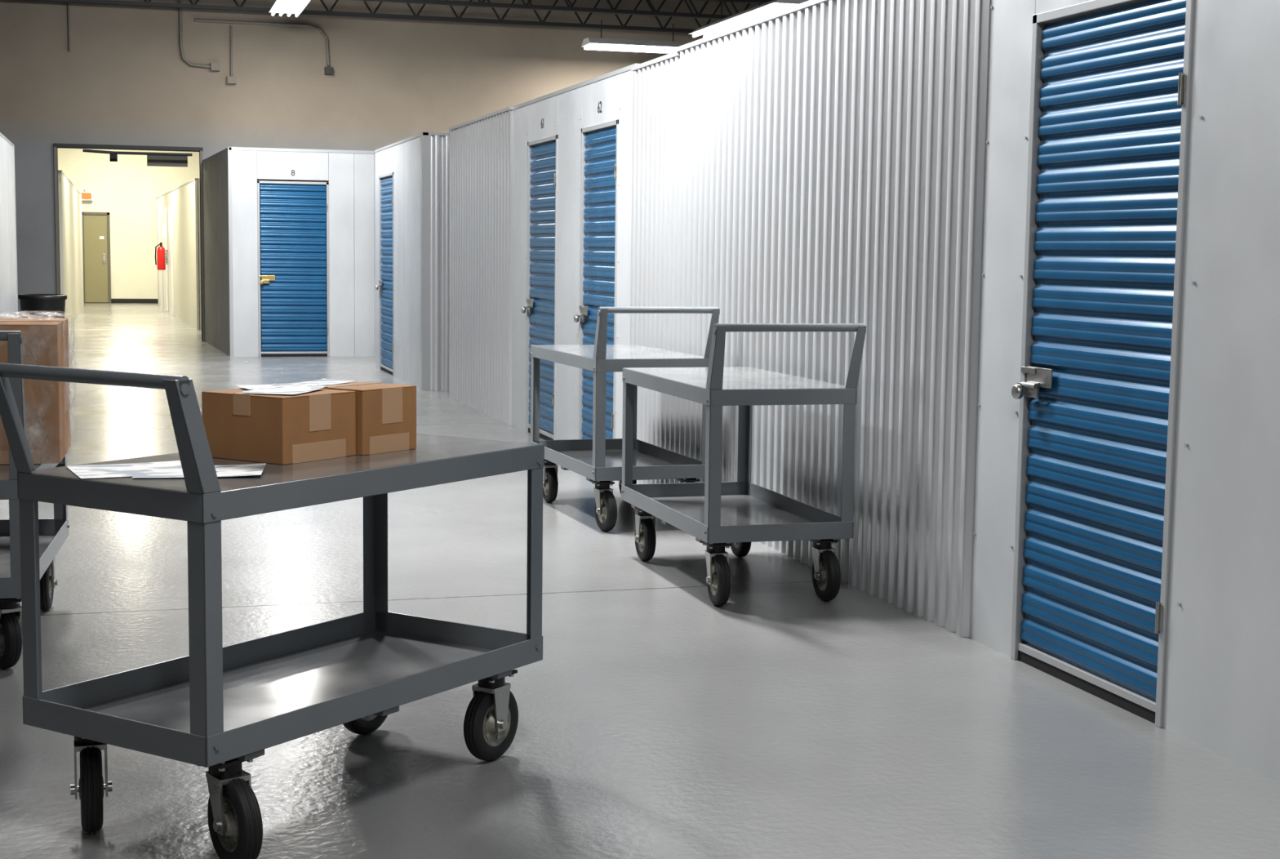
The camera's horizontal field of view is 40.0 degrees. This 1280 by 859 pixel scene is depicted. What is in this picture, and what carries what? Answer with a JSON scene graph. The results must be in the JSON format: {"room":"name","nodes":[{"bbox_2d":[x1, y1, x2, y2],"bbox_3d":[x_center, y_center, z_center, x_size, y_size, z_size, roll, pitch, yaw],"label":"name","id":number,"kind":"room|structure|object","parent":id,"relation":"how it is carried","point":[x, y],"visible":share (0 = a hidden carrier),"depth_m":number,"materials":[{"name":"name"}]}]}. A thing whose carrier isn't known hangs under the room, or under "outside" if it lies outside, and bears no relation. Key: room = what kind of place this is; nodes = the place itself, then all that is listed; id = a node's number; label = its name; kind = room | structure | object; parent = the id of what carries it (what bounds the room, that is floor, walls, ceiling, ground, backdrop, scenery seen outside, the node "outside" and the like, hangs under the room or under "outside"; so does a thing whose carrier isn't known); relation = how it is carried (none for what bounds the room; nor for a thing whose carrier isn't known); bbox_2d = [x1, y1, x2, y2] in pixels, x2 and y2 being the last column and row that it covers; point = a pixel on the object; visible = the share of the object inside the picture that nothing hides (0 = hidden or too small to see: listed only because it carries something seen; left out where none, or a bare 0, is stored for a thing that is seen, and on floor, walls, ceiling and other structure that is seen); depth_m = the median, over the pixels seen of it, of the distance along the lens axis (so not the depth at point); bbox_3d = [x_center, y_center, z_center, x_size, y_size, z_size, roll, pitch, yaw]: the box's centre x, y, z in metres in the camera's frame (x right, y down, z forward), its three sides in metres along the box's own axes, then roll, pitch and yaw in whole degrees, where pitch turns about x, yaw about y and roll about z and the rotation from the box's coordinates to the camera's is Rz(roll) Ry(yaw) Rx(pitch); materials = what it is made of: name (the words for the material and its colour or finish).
{"room":"self storage facility","nodes":[
{"label":"self storage facility","id":0,"kind":"room"},
{"bbox_2d":[57,147,199,298],"bbox_3d":[-11.609,-5.003,40.322,6.500,4.200,0.100,-1,6,-16],"label":"wall","id":1,"kind":"structure","parent":0,"point":[127,188],"depth_m":40.28,"materials":[{"name":"beige paint"}]},
{"bbox_2d":[79,187,93,200],"bbox_3d":[-12.556,-5.331,39.873,0.300,0.280,0.100,-1,6,-16],"label":"exit sign","id":2,"kind":"object","parent":1,"relation":"attached to","point":[86,195],"visible":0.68,"depth_m":39.84,"materials":[{"name":"orange plastic"}]},
{"bbox_2d":[81,211,111,302],"bbox_3d":[-12.390,-3.912,40.082,0.630,2.060,0.120,-1,6,-16],"label":"door","id":3,"kind":"structure","parent":1,"relation":"in","point":[95,225],"depth_m":40.09,"materials":[{"name":"grey metal"}]},
{"bbox_2d":[84,298,158,302],"bbox_3d":[-11.617,-2.957,40.468,6.500,0.100,0.030,-1,6,-16],"label":"baseboard","id":4,"kind":"structure","parent":1,"relation":"attached to","point":[113,300],"depth_m":40.45,"materials":[{"name":"black rubber"}]},
{"bbox_2d":[202,147,230,356],"bbox_3d":[-5.548,-2.326,23.058,0.034,2.530,3.500,-1,6,-19],"label":"wall","id":5,"kind":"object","parent":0,"point":[215,167],"visible":1,"depth_m":22.88,"materials":[{"name":"grey metal"}]},
{"bbox_2d":[227,146,375,356],"bbox_3d":[-3.744,-2.354,23.526,3.612,2.536,3.514,-1,6,-16],"label":"wall","id":6,"kind":"structure","parent":0,"point":[350,175],"depth_m":21.63,"materials":[{"name":"grey metal"}]},
{"bbox_2d":[258,275,275,284],"bbox_3d":[-4.550,-1.826,21.481,0.190,0.110,0.050,-1,6,-16],"label":"latch","id":7,"kind":"object","parent":6,"relation":"attached to","point":[265,278],"visible":1,"depth_m":21.49,"materials":[{"name":"gold metal"}]},
{"bbox_2d":[257,180,329,356],"bbox_3d":[-4.250,-1.964,21.595,0.860,2.140,0.063,-1,6,-16],"label":"frame","id":8,"kind":"object","parent":6,"relation":"attached to","point":[317,353],"visible":1,"depth_m":21.61,"materials":[{"name":"grey metal"}]},
{"bbox_2d":[259,183,327,351],"bbox_3d":[-4.253,-1.978,21.605,0.804,2.046,0.037,-1,6,-16],"label":"roll-up door","id":9,"kind":"structure","parent":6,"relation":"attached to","point":[293,217],"depth_m":21.59,"materials":[{"name":"blue paint"}]},
{"bbox_2d":[0,0,759,333],"bbox_3d":[-4.798,-3.842,25.108,19.000,5.150,0.200,-1,6,-16],"label":"wall","id":10,"kind":"structure","parent":0,"point":[124,78],"depth_m":24.75,"materials":[{"name":"paint"}]},
{"bbox_2d":[53,142,204,341],"bbox_3d":[-7.106,-2.589,24.557,1.980,2.710,0.250,-1,6,-16],"label":"trim","id":11,"kind":"structure","parent":10,"relation":"attached to","point":[55,144],"depth_m":24.34,"materials":[{"name":"grey metal"}]},
{"bbox_2d":[82,148,191,166],"bbox_3d":[-6.987,-3.776,24.488,1.451,0.189,0.470,-1,6,-16],"label":"rail","id":12,"kind":"object","parent":10,"relation":"attached to","point":[162,159],"visible":1,"depth_m":24.67,"materials":[{"name":"grey metal"}]},
{"bbox_2d":[67,0,333,84],"bbox_3d":[-6.059,-5.520,24.398,3.564,1.400,0.100,-1,6,-16],"label":"conduit","id":13,"kind":"object","parent":10,"relation":"attached to","point":[215,66],"visible":1,"depth_m":24.51,"materials":[{"name":"galvanized grey steel"}]},
{"bbox_2d":[25,0,762,32],"bbox_3d":[-4.602,-6.010,24.308,18.822,0.530,0.090,-1,6,-16],"label":"joist","id":14,"kind":"object","parent":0,"point":[459,19],"depth_m":24.77,"materials":[{"name":"black metal"}]},
{"bbox_2d":[374,131,430,390],"bbox_3d":[-2.489,-1.752,18.255,0.080,2.440,3.300,-1,6,-16],"label":"wall","id":15,"kind":"structure","parent":0,"point":[409,158],"depth_m":17.44,"materials":[{"name":"grey metal"}]},
{"bbox_2d":[375,280,382,289],"bbox_3d":[-2.880,-1.593,19.406,0.050,0.110,0.190,-1,6,-16],"label":"latch","id":16,"kind":"object","parent":15,"relation":"attached to","point":[380,285],"visible":1,"depth_m":19.41,"materials":[{"name":"silver metal"}]},
{"bbox_2d":[378,171,394,376],"bbox_3d":[-2.724,-1.681,19.006,0.063,2.140,1.050,-1,6,-16],"label":"frame","id":17,"kind":"object","parent":15,"relation":"attached to","point":[383,367],"visible":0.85,"depth_m":19.39,"materials":[{"name":"grey metal"}]},
{"bbox_2d":[380,176,392,368],"bbox_3d":[-2.713,-1.694,19.008,0.037,2.046,0.994,-1,6,-16],"label":"roll-up door","id":18,"kind":"structure","parent":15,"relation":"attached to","point":[386,183],"depth_m":19.05,"materials":[{"name":"blue paint"}]},
{"bbox_2d":[430,132,448,391],"bbox_3d":[-0.835,-1.603,17.024,2.400,2.434,0.069,-1,6,-16],"label":"wall","id":19,"kind":"structure","parent":0,"point":[439,142],"depth_m":16.70,"materials":[{"name":"metal"}]},
{"bbox_2d":[358,0,750,18],"bbox_3d":[-4.139,-5.844,22.733,18.822,0.530,0.090,-1,6,-16],"label":"joist","id":20,"kind":"object","parent":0,"point":[479,3],"visible":0.43,"depth_m":23.68,"materials":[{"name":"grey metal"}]},
{"bbox_2d":[0,302,1279,858],"bbox_3d":[-2.979,-0.615,19.070,19.000,0.001,46.200,-1,6,-16],"label":"floor","id":21,"kind":"structure","parent":0,"point":[657,719],"depth_m":5.22,"materials":[{"name":"paint"}]},
{"bbox_2d":[0,132,17,318],"bbox_3d":[-7.521,-1.697,17.106,2.515,2.436,4.620,-1,6,-16],"label":"wall","id":22,"kind":"structure","parent":21,"relation":"on","point":[8,251],"depth_m":18.29,"materials":[{"name":"grey"}]},
{"bbox_2d":[0,330,69,668],"bbox_3d":[-2.312,0.182,5.943,0.606,1.092,1.289,-1,6,-12],"label":"utility cart","id":23,"kind":"object","parent":21,"relation":"on","point":[53,533],"visible":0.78,"depth_m":5.57,"materials":[{"name":"grey metal"}]},
{"bbox_2d":[0,313,75,464],"bbox_3d":[-2.188,-0.154,5.995,0.494,0.492,0.544,-1,6,-14],"label":"cardboard box","id":24,"kind":"object","parent":23,"relation":"on","point":[45,340],"visible":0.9,"depth_m":5.81,"materials":[{"name":"brown cardboard"}]},
{"bbox_2d":[17,293,66,318],"bbox_3d":[-6.939,-1.190,20.464,0.540,0.760,0.540,-1,6,-16],"label":"trash can","id":25,"kind":"object","parent":21,"relation":"on","point":[32,305],"visible":0.43,"depth_m":20.23,"materials":[{"name":"black plastic"}]},
{"bbox_2d":[57,169,84,329],"bbox_3d":[-10.813,-3.207,31.668,1.234,2.404,13.230,-1,6,-16],"label":"wall","id":26,"kind":"structure","parent":21,"relation":"on","point":[70,217],"depth_m":29.34,"materials":[{"name":"white"}]},
{"bbox_2d":[155,177,201,329],"bbox_3d":[-8.048,-3.434,34.234,2.060,2.404,12.500,-1,6,-18],"label":"wall","id":27,"kind":"structure","parent":21,"relation":"on","point":[179,286],"depth_m":31.42,"materials":[{"name":"white"}]},
{"bbox_2d":[155,223,168,270],"bbox_3d":[-9.456,-3.604,34.764,0.252,0.900,0.240,-1,6,-16],"label":"fire extinguisher","id":28,"kind":"object","parent":27,"relation":"attached to","point":[162,260],"visible":1,"depth_m":34.72,"materials":[{"name":"red metal"}]},
{"bbox_2d":[0,362,544,858],"bbox_3d":[-0.832,0.367,4.317,0.665,1.092,1.288,4,7,32],"label":"utility cart","id":29,"kind":"object","parent":21,"relation":"on","point":[218,708],"visible":0.96,"depth_m":4.08,"materials":[{"name":"grey metal"}]},
{"bbox_2d":[66,460,266,478],"bbox_3d":[-1.081,0.090,4.026,0.449,0.008,0.329,-1,6,-16],"label":"paper sheets","id":30,"kind":"object","parent":29,"relation":"on","point":[173,468],"visible":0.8,"depth_m":4.02,"materials":[{"name":"white paper"}]},
{"bbox_2d":[201,387,355,464],"bbox_3d":[-0.888,-0.015,4.335,0.271,0.161,0.257,4,7,32],"label":"cardboard box","id":31,"kind":"object","parent":29,"relation":"on","point":[320,424],"visible":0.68,"depth_m":4.24,"materials":[{"name":"brown cardboard"}]},
{"bbox_2d":[236,381,325,394],"bbox_3d":[-0.882,-0.103,4.341,0.219,0.008,0.313,-1,6,-16],"label":"slip","id":32,"kind":"object","parent":31,"relation":"on","point":[295,388],"visible":1,"depth_m":4.36,"materials":[{"name":"paper"}]},
{"bbox_2d":[317,381,416,455],"bbox_3d":[-0.750,-0.034,4.527,0.291,0.164,0.202,5,7,34],"label":"cardboard box","id":33,"kind":"object","parent":29,"relation":"on","point":[386,413],"visible":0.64,"depth_m":4.44,"materials":[{"name":"brown cardboard"}]},
{"bbox_2d":[305,377,354,386],"bbox_3d":[-0.820,-0.122,4.535,0.100,0.006,0.150,4,7,27],"label":"slip","id":34,"kind":"object","parent":33,"relation":"on","point":[323,381],"visible":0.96,"depth_m":4.56,"materials":[{"name":"paper"}]},
{"bbox_2d":[529,306,719,531],"bbox_3d":[-0.109,-0.103,9.015,0.606,1.092,1.288,-1,6,-18],"label":"utility cart","id":35,"kind":"object","parent":21,"relation":"on","point":[598,459],"visible":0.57,"depth_m":8.57,"materials":[{"name":"grey metal"}]},
{"bbox_2d":[621,323,866,605],"bbox_3d":[0.386,0.083,7.257,0.606,1.092,1.288,-1,6,-16],"label":"utility cart","id":36,"kind":"object","parent":21,"relation":"on","point":[719,514],"visible":1,"depth_m":6.83,"materials":[{"name":"grey metal"}]},
{"bbox_2d":[702,0,771,3],"bbox_3d":[-3.676,-5.677,21.159,18.822,0.530,0.090,-1,6,-16],"label":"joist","id":37,"kind":"object","parent":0,"point":[734,1],"depth_m":22.64,"materials":[{"name":"black metal"}]},
{"bbox_2d":[448,0,1279,782],"bbox_3d":[2.019,-0.527,6.824,2.039,2.436,19.800,-1,6,-16],"label":"wall","id":38,"kind":"structure","parent":0,"point":[865,162],"depth_m":6.73,"materials":[{"name":"metal"}]},
{"bbox_2d":[521,297,533,313],"bbox_3d":[-0.829,-0.906,12.926,0.050,0.110,0.190,-1,6,-16],"label":"latch","id":39,"kind":"object","parent":38,"relation":"attached to","point":[530,300],"visible":1,"depth_m":12.93,"materials":[{"name":"silver metal"}]},
{"bbox_2d":[525,134,557,439],"bbox_3d":[-0.693,-1.001,12.593,0.063,2.140,0.910,-1,6,-16],"label":"frame","id":40,"kind":"object","parent":38,"relation":"attached to","point":[544,434],"visible":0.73,"depth_m":12.90,"materials":[{"name":"grey metal"}]},
{"bbox_2d":[528,140,555,434],"bbox_3d":[-0.681,-1.014,12.595,0.037,2.046,0.854,-1,6,-16],"label":"roll-up door","id":41,"kind":"structure","parent":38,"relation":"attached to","point":[543,163],"depth_m":12.57,"materials":[{"name":"blue paint"}]},
{"bbox_2d":[573,305,587,322],"bbox_3d":[-0.385,-0.747,11.418,0.050,0.110,0.190,-1,6,-16],"label":"latch","id":42,"kind":"object","parent":38,"relation":"attached to","point":[584,308],"visible":1,"depth_m":11.43,"materials":[{"name":"silver metal"}]},
{"bbox_2d":[577,119,618,439],"bbox_3d":[-0.254,-0.843,11.099,0.063,2.140,0.880,-1,6,-16],"label":"frame","id":43,"kind":"object","parent":38,"relation":"attached to","point":[584,131],"visible":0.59,"depth_m":11.39,"materials":[{"name":"grey metal"}]},
{"bbox_2d":[582,126,616,439],"bbox_3d":[-0.242,-0.857,11.101,0.037,2.046,0.824,-1,6,-16],"label":"roll-up door","id":44,"kind":"structure","parent":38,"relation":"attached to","point":[600,153],"depth_m":11.10,"materials":[{"name":"blue paint"}]},
{"bbox_2d":[597,101,601,112],"bbox_3d":[-0.251,-2.011,10.976,0.002,0.070,0.092,-1,6,-16],"label":"number label","id":45,"kind":"object","parent":38,"relation":"attached to","point":[600,110],"visible":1,"depth_m":10.98,"materials":[{"name":"grey"}]},
{"bbox_2d":[1010,0,1194,728],"bbox_3d":[1.414,-0.244,5.429,0.063,2.140,0.900,-1,6,-16],"label":"frame","id":46,"kind":"object","parent":38,"relation":"attached to","point":[1149,709],"visible":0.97,"depth_m":5.50,"materials":[{"name":"grey metal"}]},
{"bbox_2d":[1020,0,1186,701],"bbox_3d":[1.425,-0.257,5.431,0.037,2.046,0.844,-1,6,-16],"label":"roll-up door","id":47,"kind":"structure","parent":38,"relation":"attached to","point":[1109,123],"depth_m":5.39,"materials":[{"name":"blue paint"}]},
{"bbox_2d":[1011,365,1053,399],"bbox_3d":[1.279,-0.149,5.758,0.050,0.110,0.190,-1,6,-16],"label":"latch","id":48,"kind":"object","parent":47,"relation":"attached to","point":[1037,377],"visible":1,"depth_m":5.76,"materials":[{"name":"silver metal"}]},
{"bbox_3d":[-0.584,-4.931,10.622,19.000,0.140,29.600,-1,6,-16],"label":"ceiling","id":49,"kind":"structure","parent":0,"visible":0},
{"bbox_2d":[269,0,310,17],"bbox_3d":[-4.448,-5.431,22.319,0.400,0.214,1.400,-1,6,-16],"label":"ceiling light fixture","id":50,"kind":"object","parent":49,"relation":"hanging from","point":[281,6],"visible":1,"depth_m":22.29,"materials":[{"name":"white metal"}]},
{"bbox_2d":[581,19,690,53],"bbox_3d":[-0.036,-5.534,24.758,1.500,0.394,0.500,-1,6,-16],"label":"ceiling light fixture","id":51,"kind":"object","parent":49,"relation":"hanging from","point":[589,43],"visible":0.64,"depth_m":24.61,"materials":[{"name":"white metal"}]},
{"bbox_2d":[688,0,808,37],"bbox_3d":[1.370,-5.209,21.749,0.600,0.394,3.200,-1,6,-16],"label":"ceiling light fixture","id":52,"kind":"object","parent":49,"relation":"hanging from","point":[773,6],"visible":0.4,"depth_m":21.42,"materials":[{"name":"white metal"}]}
]}

